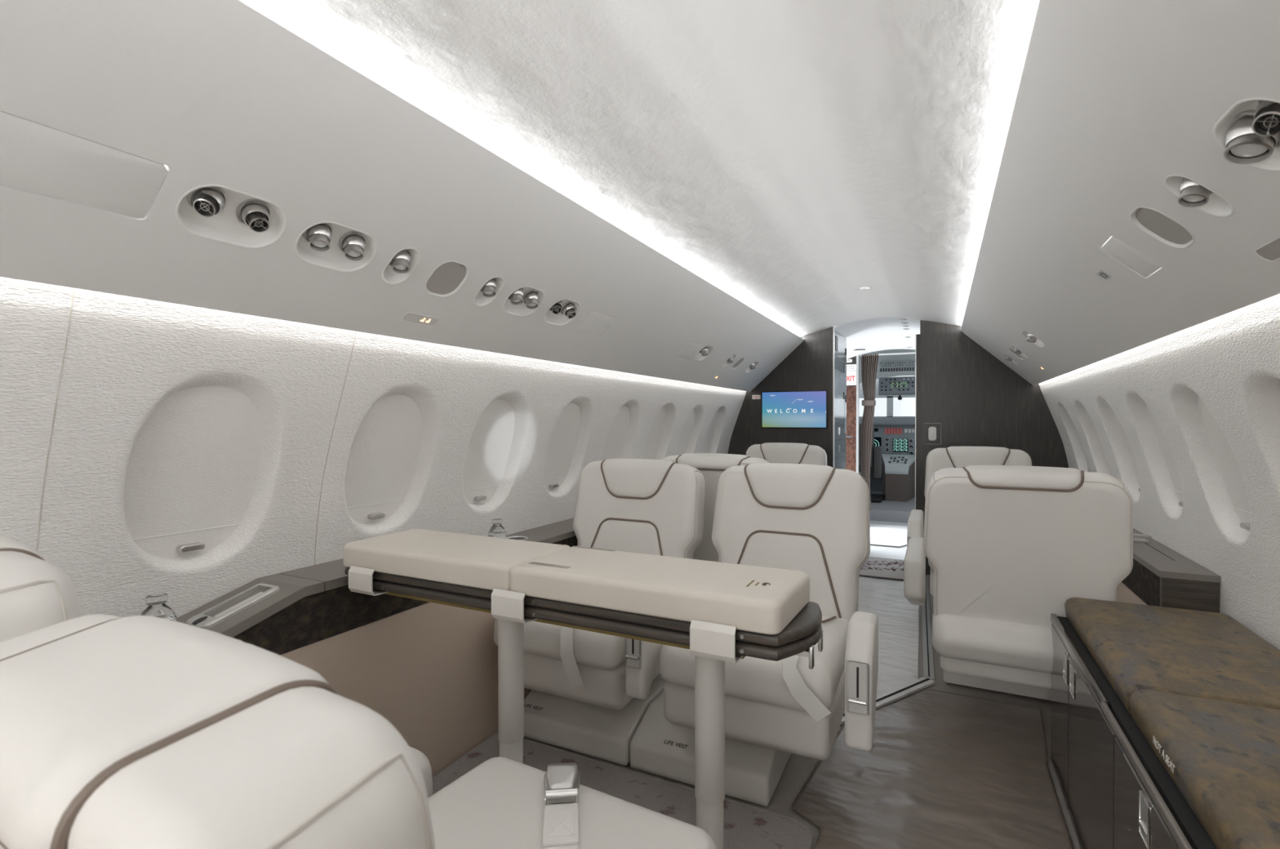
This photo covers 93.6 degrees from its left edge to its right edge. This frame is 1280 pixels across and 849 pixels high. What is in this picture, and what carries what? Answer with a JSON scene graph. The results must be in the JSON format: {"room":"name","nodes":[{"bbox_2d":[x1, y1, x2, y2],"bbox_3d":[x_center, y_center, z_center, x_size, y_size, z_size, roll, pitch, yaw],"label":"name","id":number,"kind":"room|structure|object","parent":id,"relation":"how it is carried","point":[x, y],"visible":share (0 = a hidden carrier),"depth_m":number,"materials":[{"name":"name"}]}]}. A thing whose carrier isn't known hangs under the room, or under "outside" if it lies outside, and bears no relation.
{"room":"aircraft cabin","nodes":[
{"label":"aircraft cabin","id":0,"kind":"room"},
{"bbox_2d":[0,276,746,617],"bbox_3d":[-0.659,0.397,2.118,0.250,1.440,6.400,0,0,26],"label":"wall","id":1,"kind":"structure","parent":0,"point":[125,356],"depth_m":1.52,"materials":[{"name":"white plastic"}]},
{"bbox_2d":[36,288,74,551],"bbox_3d":[-1.111,0.073,1.137,0.178,0.660,0.002,0,0,26],"label":"trim","id":2,"kind":"structure","parent":1,"relation":"attached to","point":[73,288],"depth_m":1.13,"materials":[{"name":"white plastic"}]},
{"bbox_2d":[124,385,262,558],"bbox_3d":[-1.047,0.115,1.432,0.118,0.433,0.309,0,0,26],"label":"window","id":3,"kind":"structure","parent":1,"relation":"in","point":[193,464],"depth_m":1.43,"materials":[{"name":"white plastic"}]},
{"bbox_2d":[314,331,356,564],"bbox_3d":[-0.847,0.069,1.667,0.178,0.660,0.002,0,0,26],"label":"trim","id":4,"kind":"structure","parent":1,"relation":"attached to","point":[356,331],"depth_m":1.68,"materials":[{"name":"grey leather"}]},
{"bbox_2d":[344,394,422,524],"bbox_3d":[-0.808,0.112,1.911,0.118,0.433,0.309,0,0,26],"label":"window","id":5,"kind":"structure","parent":1,"relation":"in","point":[381,464],"depth_m":1.91,"materials":[{"name":"white plastic"}]},
{"bbox_2d":[462,399,514,504],"bbox_3d":[-0.590,0.109,2.350,0.118,0.433,0.309,0,0,26],"label":"window","id":6,"kind":"structure","parent":1,"relation":"in","point":[489,446],"depth_m":2.36,"materials":[{"name":"white plastic"}]},
{"bbox_2d":[543,403,581,491],"bbox_3d":[-0.365,0.106,2.802,0.118,0.433,0.309,0,0,26],"label":"window","id":7,"kind":"structure","parent":1,"relation":"in","point":[561,447],"depth_m":2.82,"materials":[{"name":"white plastic"}]},
{"bbox_2d":[601,405,629,460],"bbox_3d":[-0.140,0.103,3.254,0.118,0.433,0.309,0,0,26],"label":"window","id":8,"kind":"structure","parent":1,"relation":"in","point":[616,434],"depth_m":3.28,"materials":[{"name":"white plastic"}]},
{"bbox_2d":[643,407,666,459],"bbox_3d":[0.083,0.101,3.702,0.118,0.433,0.309,0,0,26],"label":"window","id":9,"kind":"structure","parent":1,"relation":"in","point":[655,436],"depth_m":3.74,"materials":[{"name":"white plastic"}]},
{"bbox_2d":[676,408,694,455],"bbox_3d":[0.305,0.098,4.149,0.118,0.433,0.309,0,0,26],"label":"window","id":10,"kind":"structure","parent":1,"relation":"in","point":[686,433],"depth_m":4.19,"materials":[{"name":"white plastic"}]},
{"bbox_2d":[702,411,718,453],"bbox_3d":[0.528,0.095,4.597,0.118,0.433,0.309,0,0,26],"label":"window","id":11,"kind":"structure","parent":1,"relation":"in","point":[708,438],"depth_m":4.65,"materials":[{"name":"white plastic"}]},
{"bbox_2d":[0,0,804,391],"bbox_3d":[-0.332,-0.451,1.950,0.439,0.404,6.400,0,0,26],"label":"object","id":12,"kind":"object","parent":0,"point":[220,92],"depth_m":1.20,"materials":[{"name":"white plastic"}]},
{"bbox_2d":[0,110,167,217],"bbox_3d":[-0.986,-0.400,0.747,0.092,0.085,0.656,0,0,26],"label":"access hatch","id":13,"kind":"object","parent":12,"relation":"attached to","point":[36,157],"visible":1,"depth_m":0.94,"materials":[{"name":"white plastic"}]},
{"bbox_2d":[175,184,287,248],"bbox_3d":[-0.781,-0.401,1.157,0.092,0.090,0.195,0,0,26],"label":"ceiling vent","id":14,"kind":"object","parent":12,"relation":"in","point":[215,212],"visible":0.99,"depth_m":1.17,"materials":[{"name":"white plastic"}]},
{"bbox_2d":[195,200,213,213],"bbox_3d":[-0.795,-0.399,1.099,0.029,0.016,0.024,-46,-18,19],"label":"outlet","id":15,"kind":"object","parent":14,"relation":"attached to","point":[202,206],"depth_m":1.10,"materials":[{"name":"silver plastic"}]},
{"bbox_2d":[251,219,266,228],"bbox_3d":[-0.751,-0.397,1.183,0.029,0.004,0.029,-46,-18,19],"label":"outlet","id":16,"kind":"object","parent":14,"relation":"attached to","point":[255,224],"depth_m":1.18,"materials":[{"name":"silver plastic"}]},
{"bbox_2d":[294,221,377,272],"bbox_3d":[-0.682,-0.402,1.356,0.093,0.090,0.191,0,0,27],"label":"light","id":17,"kind":"object","parent":12,"relation":"attached to","point":[333,246],"visible":0.98,"depth_m":1.37,"materials":[{"name":"white plastic"}]},
{"bbox_2d":[382,247,421,284],"bbox_3d":[-0.603,-0.403,1.515,0.091,0.090,0.083,0,0,26],"label":"light","id":18,"kind":"object","parent":12,"relation":"attached to","point":[403,263],"visible":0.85,"depth_m":1.52,"materials":[{"name":"white plastic"}]},
{"bbox_2d":[402,312,439,326],"bbox_3d":[-0.624,-0.300,1.713,0.027,0.025,0.127,0,0,27],"label":"sign","id":19,"kind":"object","parent":12,"relation":"attached to","point":[412,317],"visible":1,"depth_m":1.71,"materials":[{"name":"white plastic"}]},
{"bbox_2d":[424,260,469,297],"bbox_3d":[-0.532,-0.401,1.656,0.095,0.088,0.124,0,0,26],"label":"ceiling vent","id":20,"kind":"object","parent":12,"relation":"in","point":[447,278],"visible":1,"depth_m":1.66,"materials":[{"name":"grey plastic"}]},
{"bbox_2d":[473,275,505,306],"bbox_3d":[-0.456,-0.405,1.810,0.091,0.090,0.083,0,0,26],"label":"light","id":21,"kind":"object","parent":12,"relation":"attached to","point":[490,290],"visible":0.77,"depth_m":1.82,"materials":[{"name":"white plastic"}]},
{"bbox_2d":[503,285,545,316],"bbox_3d":[-0.379,-0.406,1.964,0.092,0.090,0.173,0,0,27],"label":"light","id":22,"kind":"object","parent":12,"relation":"attached to","point":[523,301],"visible":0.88,"depth_m":1.98,"materials":[{"name":"white plastic"}]},
{"bbox_2d":[544,298,580,325],"bbox_3d":[-0.280,-0.407,2.164,0.092,0.090,0.173,0,0,27],"label":"ceiling vent","id":23,"kind":"object","parent":12,"relation":"in","point":[563,311],"visible":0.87,"depth_m":2.18,"materials":[{"name":"white plastic"}]},
{"bbox_2d":[552,306,560,312],"bbox_3d":[-0.293,-0.406,2.109,0.029,0.016,0.025,-46,-18,19],"label":"outlet","id":24,"kind":"object","parent":23,"relation":"attached to","point":[555,309],"depth_m":2.11,"materials":[{"name":"silver plastic"}]},
{"bbox_2d":[575,310,616,336],"bbox_3d":[-0.176,-0.403,2.392,0.086,0.080,0.197,0,0,27],"label":"access hatch","id":25,"kind":"object","parent":12,"relation":"attached to","point":[596,323],"visible":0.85,"depth_m":2.38,"materials":[{"name":"white plastic"}]},
{"bbox_2d":[675,341,702,358],"bbox_3d":[0.267,-0.409,3.283,0.086,0.080,0.197,0,0,27],"label":"access hatch","id":26,"kind":"object","parent":12,"relation":"attached to","point":[691,348],"visible":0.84,"depth_m":3.28,"materials":[{"name":"white plastic"}]},
{"bbox_2d":[694,345,714,360],"bbox_3d":[0.369,-0.415,3.466,0.092,0.090,0.177,0,0,26],"label":"light","id":27,"kind":"object","parent":12,"relation":"attached to","point":[703,353],"visible":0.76,"depth_m":3.48,"materials":[{"name":"white plastic"}]},
{"bbox_2d":[722,354,736,367],"bbox_3d":[0.578,-0.418,3.887,0.092,0.090,0.097,0,0,26],"label":"light","id":28,"kind":"object","parent":12,"relation":"attached to","point":[730,360],"visible":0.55,"depth_m":3.89,"materials":[{"name":"white plastic"}]},
{"bbox_2d":[732,357,745,368],"bbox_3d":[0.665,-0.417,4.062,0.083,0.078,0.108,0,0,26],"label":"ceiling vent","id":29,"kind":"object","parent":12,"relation":"in","point":[740,361],"visible":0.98,"depth_m":4.07,"materials":[{"name":"grey plastic"}]},
{"bbox_2d":[745,360,759,373],"bbox_3d":[0.810,-0.421,4.353,0.092,0.090,0.157,0,0,26],"label":"light","id":30,"kind":"object","parent":12,"relation":"attached to","point":[753,365],"visible":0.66,"depth_m":4.37,"materials":[{"name":"white plastic"}]},
{"bbox_2d":[241,0,1039,337],"bbox_3d":[0.355,-0.733,1.623,1.400,0.162,6.430,0,0,26],"label":"ceiling","id":31,"kind":"structure","parent":0,"point":[795,157],"depth_m":1.42,"materials":[{"name":"white fabric"}]},
{"bbox_2d":[860,287,869,290],"bbox_3d":[1.309,-0.790,3.499,0.052,0.012,0.052,0,0,26],"label":"smoke detector","id":32,"kind":"object","parent":31,"relation":"attached to","point":[861,288],"visible":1,"depth_m":3.49,"materials":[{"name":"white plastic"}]},
{"bbox_2d":[523,520,1080,848],"bbox_3d":[0.883,1.115,2.695,2.120,0.036,8.800,0,0,26],"label":"floor","id":33,"kind":"structure","parent":0,"point":[797,770],"depth_m":1.99,"materials":[{"name":"wood"}]},
{"bbox_2d":[0,535,433,797],"bbox_3d":[-0.772,0.621,1.015,0.498,0.952,0.682,0,0,29],"label":"seat","id":34,"kind":"object","parent":33,"relation":"on","point":[36,593],"visible":0.16,"depth_m":0.70,"materials":[{"name":"white leather"}]},
{"bbox_2d":[408,746,433,797],"bbox_3d":[-0.735,0.693,1.081,0.498,0.130,0.532,0,0,29],"label":"armrest","id":35,"kind":"object","parent":34,"relation":"on","point":[424,763],"depth_m":1.17,"materials":[{"name":"white leather"}]},
{"bbox_2d":[0,613,717,848],"bbox_3d":[-0.292,0.640,0.762,0.627,0.919,0.781,0,0,29],"label":"seat","id":36,"kind":"object","parent":33,"relation":"on","point":[135,731],"visible":1,"depth_m":0.40,"materials":[{"name":"white leather"}]},
{"bbox_2d":[427,756,717,848],"bbox_3d":[-0.201,0.695,0.854,0.498,0.130,0.532,0,0,29],"label":"seat cushion","id":37,"kind":"object","parent":36,"relation":"on","point":[501,802],"depth_m":0.96,"materials":[{"name":"white leather"}]},
{"bbox_2d":[177,517,577,777],"bbox_3d":[-0.605,0.745,2.143,0.191,0.702,6.290,0,0,26],"label":"ledge","id":38,"kind":"object","parent":33,"relation":"on","point":[430,669],"visible":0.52,"depth_m":1.73,"materials":[{"name":"grey leather"}]},
{"bbox_2d":[140,592,177,621],"bbox_3d":[-1.037,0.411,1.290,0.068,0.090,0.068,0,0,26],"label":"water bottle","id":39,"kind":"object","parent":38,"relation":"on","point":[157,606],"visible":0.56,"depth_m":1.28,"materials":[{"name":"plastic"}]},
{"bbox_2d":[488,518,506,538],"bbox_3d":[-0.543,0.405,2.283,0.068,0.090,0.068,0,0,26],"label":"water bottle","id":40,"kind":"object","parent":38,"relation":"on","point":[497,531],"visible":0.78,"depth_m":2.27,"materials":[{"name":"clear plastic"}]},
{"bbox_2d":[493,458,705,765],"bbox_3d":[-0.104,0.617,2.213,0.627,0.944,0.780,0,0,26],"label":"seat","id":41,"kind":"object","parent":33,"relation":"on","point":[590,693],"visible":0.51,"depth_m":2.06,"materials":[{"name":"white leather"}]},
{"bbox_2d":[493,617,625,670],"bbox_3d":[-0.174,0.686,2.151,0.498,0.130,0.532,0,0,26],"label":"seat cushion","id":42,"kind":"object","parent":41,"relation":"on","point":[592,651],"depth_m":1.87,"materials":[{"name":"white leather"}]},
{"bbox_2d":[431,732,812,848],"bbox_3d":[-0.201,1.097,1.499,1.102,0.016,0.860,0,0,26],"label":"rug","id":43,"kind":"object","parent":33,"relation":"on","point":[745,826],"visible":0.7,"depth_m":1.77,"materials":[{"name":"grey carpet"}]},
{"bbox_2d":[344,567,822,848],"bbox_3d":[-0.189,0.732,1.419,1.186,0.717,0.246,0,0,26],"label":"conference table","id":44,"kind":"object","parent":43,"relation":"on","point":[800,637],"visible":0.44,"depth_m":1.23,"materials":[{"name":"brown wood"}]},
{"bbox_2d":[343,528,809,662],"bbox_3d":[-0.214,0.371,1.421,1.163,0.124,0.275,0,0,26],"label":"cushion","id":45,"kind":"object","parent":44,"relation":"on","point":[718,599],"visible":1,"depth_m":1.29,"materials":[{"name":"beige leather"}]},
{"bbox_2d":[530,561,571,568],"bbox_3d":[-0.200,0.311,1.328,0.105,0.001,0.016,0,0,26],"label":"print","id":46,"kind":"object","parent":45,"relation":"on","point":[540,564],"depth_m":1.33,"materials":[{"name":"beige"}]},
{"bbox_2d":[662,453,768,561],"bbox_3d":[0.418,0.606,2.934,0.627,0.958,0.730,0,0,26],"label":"seat","id":47,"kind":"object","parent":33,"relation":"on","point":[712,465],"visible":0.2,"depth_m":2.61,"materials":[{"name":"white leather"}]},
{"bbox_2d":[630,462,878,805],"bbox_3d":[0.402,0.618,1.962,0.737,0.946,0.782,0,0,26],"label":"seat","id":48,"kind":"object","parent":33,"relation":"on","point":[813,520],"visible":0.88,"depth_m":1.85,"materials":[{"name":"white leather"}]},
{"bbox_2d":[659,615,848,712],"bbox_3d":[0.381,0.688,1.874,0.498,0.130,0.532,0,0,26],"label":"seat cushion","id":49,"kind":"object","parent":48,"relation":"on","point":[754,682],"depth_m":1.63,"materials":[{"name":"white leather"}]},
{"bbox_2d":[745,442,826,465],"bbox_3d":[0.883,0.601,3.781,0.617,0.955,0.740,0,0,26],"label":"seat","id":50,"kind":"object","parent":33,"relation":"on","point":[772,452],"visible":0.18,"depth_m":3.97,"materials":[{"name":"white leather"}]},
{"bbox_2d":[800,329,846,469],"bbox_3d":[1.444,0.155,5.105,0.512,1.845,0.755,0,0,26],"label":"tall cabinet","id":51,"kind":"object","parent":33,"relation":"on","point":[840,352],"visible":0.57,"depth_m":4.97,"materials":[{"name":"grey"}]},
{"bbox_2d":[840,676,935,724],"bbox_3d":[0.971,1.089,2.386,0.628,0.011,0.055,0,0,-34],"label":"strip","id":52,"kind":"object","parent":33,"relation":"on","point":[897,693],"visible":0.64,"depth_m":2.44,"materials":[{"name":"white metal"}]},
{"bbox_2d":[857,575,919,695],"bbox_3d":[1.348,1.081,3.306,0.438,0.013,2.487,0,0,23],"label":"aisle cover","id":53,"kind":"object","parent":33,"relation":"on","point":[898,618],"visible":0.47,"depth_m":3.20,"materials":[{"name":"white"}]},
{"bbox_2d":[859,556,903,580],"bbox_3d":[1.757,1.066,4.505,0.582,0.010,0.630,0,0,26],"label":"rug","id":54,"kind":"object","parent":53,"relation":"on","point":[877,567],"visible":0.38,"depth_m":4.43,"materials":[{"name":"grey carpet"}]},
{"bbox_2d":[870,522,907,547],"bbox_3d":[2.349,1.070,5.886,0.630,0.013,1.190,0,0,26],"label":"mat","id":55,"kind":"object","parent":33,"relation":"on","point":[881,535],"visible":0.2,"depth_m":5.80,"materials":[{"name":"white"}]},
{"bbox_2d":[921,576,934,680],"bbox_3d":[1.624,1.083,3.409,0.042,0.012,1.861,0,0,25],"label":"track","id":56,"kind":"object","parent":33,"relation":"on","point":[928,664],"visible":0.71,"depth_m":3.00,"materials":[{"name":"silver metal"}]},
{"bbox_2d":[792,688,1074,848],"bbox_3d":[0.457,1.095,0.976,0.750,0.013,3.353,0,0,26],"label":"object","id":57,"kind":"structure","parent":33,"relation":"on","point":[942,770],"depth_m":1.82,"materials":[{"name":"brown wood"}]},
{"bbox_2d":[906,445,1031,613],"bbox_3d":[1.798,0.605,3.249,0.617,0.956,0.742,0,0,26],"label":"seat","id":58,"kind":"object","parent":33,"relation":"on","point":[937,459],"visible":0.24,"depth_m":3.41,"materials":[{"name":"white leather"}]},
{"bbox_2d":[928,559,933,569],"bbox_3d":[1.796,0.680,3.169,0.498,0.130,0.532,0,0,26],"label":"seat cushion","id":59,"kind":"object","parent":58,"relation":"on","point":[931,565],"depth_m":3.05,"materials":[{"name":"white leather"}]},
{"bbox_2d":[903,465,1133,700],"bbox_3d":[1.423,0.612,2.392,0.655,0.954,1.036,0,0,26],"label":"seat","id":60,"kind":"object","parent":33,"relation":"on","point":[1006,547],"visible":0.77,"depth_m":1.97,"materials":[{"name":"white leather"}]},
{"bbox_2d":[1050,613,1217,848],"bbox_3d":[0.871,0.863,0.658,0.329,0.486,2.745,0,0,26],"label":"credenza","id":61,"kind":"object","parent":33,"relation":"on","point":[1117,793],"visible":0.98,"depth_m":1.34,"materials":[{"name":"grey paint"}]},
{"bbox_2d":[1064,597,1279,715],"bbox_3d":[1.377,0.585,1.509,0.405,0.073,0.722,0,0,26],"label":"bench cushion","id":62,"kind":"object","parent":61,"relation":"on","point":[1207,655],"visible":0.71,"depth_m":1.45,"materials":[{"name":"brown fabric"}]},
{"bbox_2d":[1129,688,1279,848],"bbox_3d":[0.764,0.593,0.280,0.409,0.073,2.016,0,0,26],"label":"bench cushion","id":63,"kind":"object","parent":61,"relation":"on","point":[1223,757],"visible":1,"depth_m":1.00,"materials":[{"name":"brown fabric"}]},
{"bbox_2d":[846,355,856,386],"bbox_3d":[1.981,0.175,6.404,0.655,1.790,0.030,0,0,26],"label":"wall","id":64,"kind":"structure","parent":0,"point":[854,358],"depth_m":6.26,"materials":[{"name":"grey plastic"}]},
{"bbox_2d":[845,386,856,471],"bbox_3d":[2.132,0.310,6.301,0.258,1.420,0.020,0,0,26],"label":"door","id":65,"kind":"structure","parent":64,"relation":"attached to","point":[851,435],"depth_m":6.26,"materials":[{"name":"brown wood"}]},
{"bbox_2d":[846,370,856,385],"bbox_3d":[2.173,-0.485,6.279,0.166,0.150,0.014,0,0,26],"label":"exit sign","id":66,"kind":"object","parent":64,"relation":"attached to","point":[851,375],"visible":0.62,"depth_m":6.26,"materials":[{"name":"white plastic"}]},
{"bbox_2d":[846,364,856,370],"bbox_3d":[2.173,-0.595,6.279,0.166,0.064,0.012,0,0,26],"label":"placard","id":67,"kind":"object","parent":64,"relation":"attached to","point":[850,366],"visible":0.61,"depth_m":6.26,"materials":[{"name":"white"}]},
{"bbox_2d":[856,355,859,473],"bbox_3d":[2.267,0.175,6.256,0.022,1.790,0.060,0,0,26],"label":"trim","id":68,"kind":"structure","parent":64,"relation":"attached to","point":[857,356],"depth_m":6.23,"materials":[{"name":"silver metal"}]},
{"bbox_2d":[870,471,882,491],"bbox_3d":[3.688,0.578,8.327,1.920,1.040,0.050,0,0,26],"label":"wall","id":69,"kind":"structure","parent":0,"point":[876,484],"depth_m":8.48,"materials":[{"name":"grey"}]},
{"bbox_2d":[835,317,919,359],"bbox_3d":[2.008,-0.580,5.392,1.500,0.497,1.790,0,0,26],"label":"ceiling","id":70,"kind":"structure","parent":0,"point":[876,334],"depth_m":5.33,"materials":[{"name":"white paint"}]},
{"bbox_2d":[860,352,915,510],"bbox_3d":[2.558,0.081,6.183,0.555,1.621,0.090,0,0,26],"label":"curtain","id":71,"kind":"object","parent":70,"relation":"hanging from","point":[868,362],"visible":0.77,"depth_m":6.25,"materials":[{"name":"brown fabric"}]},
{"bbox_2d":[859,349,915,382],"bbox_3d":[3.096,-0.645,7.129,2.000,0.480,2.270,0,0,26],"label":"ceiling","id":72,"kind":"structure","parent":0,"point":[901,357],"depth_m":7.46,"materials":[{"name":"white"}]},
{"bbox_2d":[878,360,915,395],"bbox_3d":[3.275,-0.594,7.646,0.450,0.435,0.264,0,0,26],"label":"console","id":73,"kind":"object","parent":72,"relation":"attached to","point":[886,385],"visible":0.94,"depth_m":7.62,"materials":[{"name":"grey"}]},
{"bbox_2d":[869,490,915,523],"bbox_3d":[3.368,1.022,7.686,1.900,0.160,2.450,0,0,26],"label":"floor","id":74,"kind":"structure","parent":0,"point":[886,510],"depth_m":6.70,"materials":[{"name":"grey carpet"}]},
{"bbox_2d":[858,423,884,502],"bbox_3d":[2.809,0.468,7.524,0.440,0.950,0.530,0,0,26],"label":"seat","id":75,"kind":"object","parent":74,"relation":"on","point":[876,465],"visible":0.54,"depth_m":7.26,"materials":[{"name":"grey"}]},
{"bbox_2d":[881,453,915,502],"bbox_3d":[3.333,0.674,7.748,0.460,0.535,0.805,0,0,26],"label":"pedestal","id":76,"kind":"object","parent":74,"relation":"on","point":[898,470],"visible":1,"depth_m":7.44,"materials":[{"name":"grey plastic"}]},
{"bbox_2d":[858,417,915,472],"bbox_3d":[3.586,0.279,8.120,1.640,0.760,0.290,0,0,26],"label":"panel","id":77,"kind":"object","parent":76,"relation":"attached to","point":[895,435],"visible":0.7,"depth_m":8.13,"materials":[{"name":"grey plastic"}]},
{"bbox_2d":[727,320,1068,574],"bbox_3d":[1.781,0.163,4.493,2.377,1.838,0.030,0,0,26],"label":"wall","id":78,"kind":"structure","parent":0,"point":[977,400],"depth_m":4.27,"materials":[{"name":"brown wood"}]},
{"bbox_2d":[751,395,760,399],"bbox_3d":[0.946,-0.223,4.886,0.068,0.034,0.006,0,0,26],"label":"placard","id":79,"kind":"object","parent":78,"relation":"attached to","point":[753,397],"visible":1,"depth_m":4.88,"materials":[{"name":"white"}]},
{"bbox_2d":[760,390,827,428],"bbox_3d":[1.214,-0.118,4.749,0.524,0.300,0.013,0,0,26],"label":"display screen","id":80,"kind":"object","parent":78,"relation":"attached to","point":[794,409],"visible":1,"depth_m":4.74,"materials":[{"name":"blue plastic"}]},
{"bbox_2d":[832,326,835,467],"bbox_3d":[1.494,0.163,4.635,0.006,1.836,0.040,0,0,26],"label":"trim","id":81,"kind":"structure","parent":78,"relation":"attached to","point":[833,326],"depth_m":4.62,"materials":[{"name":"silver metal"}]},
{"bbox_2d":[915,333,919,509],"bbox_3d":[2.267,0.210,4.324,0.520,1.745,0.038,0,0,26],"label":"door","id":82,"kind":"structure","parent":78,"relation":"in","point":[917,336],"depth_m":4.42,"materials":[{"name":"silver metal"}]},
{"bbox_2d":[924,422,941,440],"bbox_3d":[2.099,0.066,4.312,0.112,0.152,0.010,0,0,26],"label":"door latch plate","id":83,"kind":"object","parent":78,"relation":"attached to","point":[931,430],"visible":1,"depth_m":4.31,"materials":[{"name":"white metal"}]},
{"bbox_2d":[960,0,1279,385],"bbox_3d":[1.029,-0.447,1.272,0.439,0.404,6.400,0,0,26],"label":"panel","id":84,"kind":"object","parent":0,"point":[1115,99],"depth_m":1.14,"materials":[{"name":"white plastic"}]},
{"bbox_2d":[1002,352,1018,364],"bbox_3d":[2.329,-0.417,3.775,0.092,0.090,0.127,0,0,28],"label":"light","id":85,"kind":"object","parent":84,"relation":"attached to","point":[1008,358],"visible":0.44,"depth_m":3.78,"materials":[{"name":"white plastic"}]},
{"bbox_2d":[1008,347,1023,359],"bbox_3d":[2.195,-0.413,3.507,0.083,0.078,0.108,0,0,26],"label":"ceiling vent","id":86,"kind":"object","parent":84,"relation":"in","point":[1009,349],"visible":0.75,"depth_m":3.54,"materials":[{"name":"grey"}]},
{"bbox_2d":[1009,344,1028,358],"bbox_3d":[2.124,-0.415,3.364,0.092,0.090,0.097,0,0,26],"label":"light","id":87,"kind":"object","parent":84,"relation":"attached to","point":[1016,350],"visible":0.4,"depth_m":3.37,"materials":[{"name":"white plastic"}]},
{"bbox_2d":[1021,330,1044,347],"bbox_3d":[1.875,-0.411,2.862,0.092,0.090,0.177,0,0,26],"label":"light","id":88,"kind":"object","parent":84,"relation":"attached to","point":[1030,338],"visible":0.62,"depth_m":2.87,"materials":[{"name":"white plastic"}]},
{"bbox_2d":[1097,270,1111,279],"bbox_3d":[1.249,-0.402,1.617,0.024,0.022,0.045,0,0,26],"label":"placard","id":89,"kind":"object","parent":84,"relation":"attached to","point":[1105,276],"visible":1,"depth_m":1.61,"materials":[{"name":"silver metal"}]},
{"bbox_2d":[1101,236,1161,277],"bbox_3d":[1.165,-0.400,1.423,0.097,0.090,0.122,0,0,27],"label":"access hatch","id":90,"kind":"object","parent":84,"relation":"attached to","point":[1114,247],"visible":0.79,"depth_m":1.42,"materials":[{"name":"white plastic"}]},
{"bbox_2d":[1129,206,1195,248],"bbox_3d":[1.051,-0.399,1.209,0.095,0.088,0.124,0,0,26],"label":"ceiling vent","id":91,"kind":"object","parent":84,"relation":"in","point":[1155,223],"visible":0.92,"depth_m":1.22,"materials":[{"name":"grey plastic"}]},
{"bbox_2d":[1164,174,1234,217],"bbox_3d":[0.966,-0.400,1.038,0.091,0.090,0.083,0,0,26],"label":"light","id":92,"kind":"object","parent":84,"relation":"attached to","point":[1190,193],"visible":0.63,"depth_m":1.04,"materials":[{"name":"white plastic"}]},
{"bbox_2d":[1213,97,1279,171],"bbox_3d":[0.859,-0.401,0.821,0.092,0.094,0.167,0,0,26],"label":"light","id":93,"kind":"object","parent":84,"relation":"attached to","point":[1248,133],"visible":0.97,"depth_m":0.84,"materials":[{"name":"white plastic"}]},
{"bbox_2d":[1257,113,1279,131],"bbox_3d":[0.826,-0.397,0.785,0.029,0.015,0.025,46,19,19],"label":"outlet","id":94,"kind":"object","parent":93,"relation":"attached to","point":[1260,124],"depth_m":0.79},
{"bbox_2d":[1254,236,1279,261],"bbox_3d":[1.068,-0.295,1.002,0.026,0.025,0.127,0,0,26],"label":"sign","id":95,"kind":"object","parent":84,"relation":"attached to","point":[1270,251],"visible":1,"depth_m":1.03,"materials":[{"name":"grey plastic"}]},
{"bbox_2d":[1039,293,1279,649],"bbox_3d":[1.356,0.403,1.115,0.250,1.440,6.400,0,0,26],"label":"wall","id":96,"kind":"structure","parent":0,"point":[1230,361],"depth_m":1.86,"materials":[{"name":"white fabric"}]},
{"bbox_2d":[1092,422,1109,471],"bbox_3d":[2.397,0.104,3.108,0.118,0.433,0.309,0,0,26],"label":"window","id":97,"kind":"structure","parent":96,"relation":"in","point":[1099,437],"depth_m":3.21,"materials":[{"name":"white plastic"}]},
{"bbox_2d":[1114,413,1140,492],"bbox_3d":[2.174,0.107,2.661,0.118,0.433,0.309,0,0,26],"label":"window","id":98,"kind":"structure","parent":96,"relation":"in","point":[1122,433],"depth_m":2.75,"materials":[{"name":"white plastic"}]},
{"bbox_2d":[1146,405,1182,506],"bbox_3d":[1.951,0.110,2.213,0.118,0.433,0.309,0,0,26],"label":"window","id":99,"kind":"structure","parent":96,"relation":"in","point":[1169,458],"depth_m":2.28,"materials":[{"name":"white plastic"}]},
{"bbox_2d":[1116,528,1220,613],"bbox_3d":[2.241,0.775,2.930,0.146,0.633,2.345,0,0,26],"label":"ledge","id":100,"kind":"object","parent":96,"relation":"attached to","point":[1160,575],"visible":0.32,"depth_m":1.98,"materials":[{"name":"grey"}]},
{"bbox_2d":[1133,533,1151,543],"bbox_3d":[1.984,0.450,2.383,0.055,0.027,0.070,0,0,26],"label":"phone stand","id":101,"kind":"object","parent":100,"relation":"on","point":[1135,540],"visible":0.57,"depth_m":2.36,"materials":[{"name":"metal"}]},
{"bbox_2d":[1197,396,1250,531],"bbox_3d":[1.726,0.113,1.761,0.118,0.433,0.309,0,0,26],"label":"window","id":102,"kind":"structure","parent":96,"relation":"in","point":[1228,467],"depth_m":1.81,"materials":[{"name":"white plastic"}]},
{"bbox_3d":[3.185,0.164,7.313,2.000,1.800,2.670,0,0,26],"label":"wall","id":103,"kind":"structure","parent":0,"visible":0},
{"bbox_2d":[858,376,915,417],"bbox_3d":[3.659,-0.272,8.286,1.940,0.780,0.060,0,0,26],"label":"window","id":104,"kind":"structure","parent":103,"relation":"in","point":[889,397],"depth_m":8.35,"materials":[{"name":"white"}]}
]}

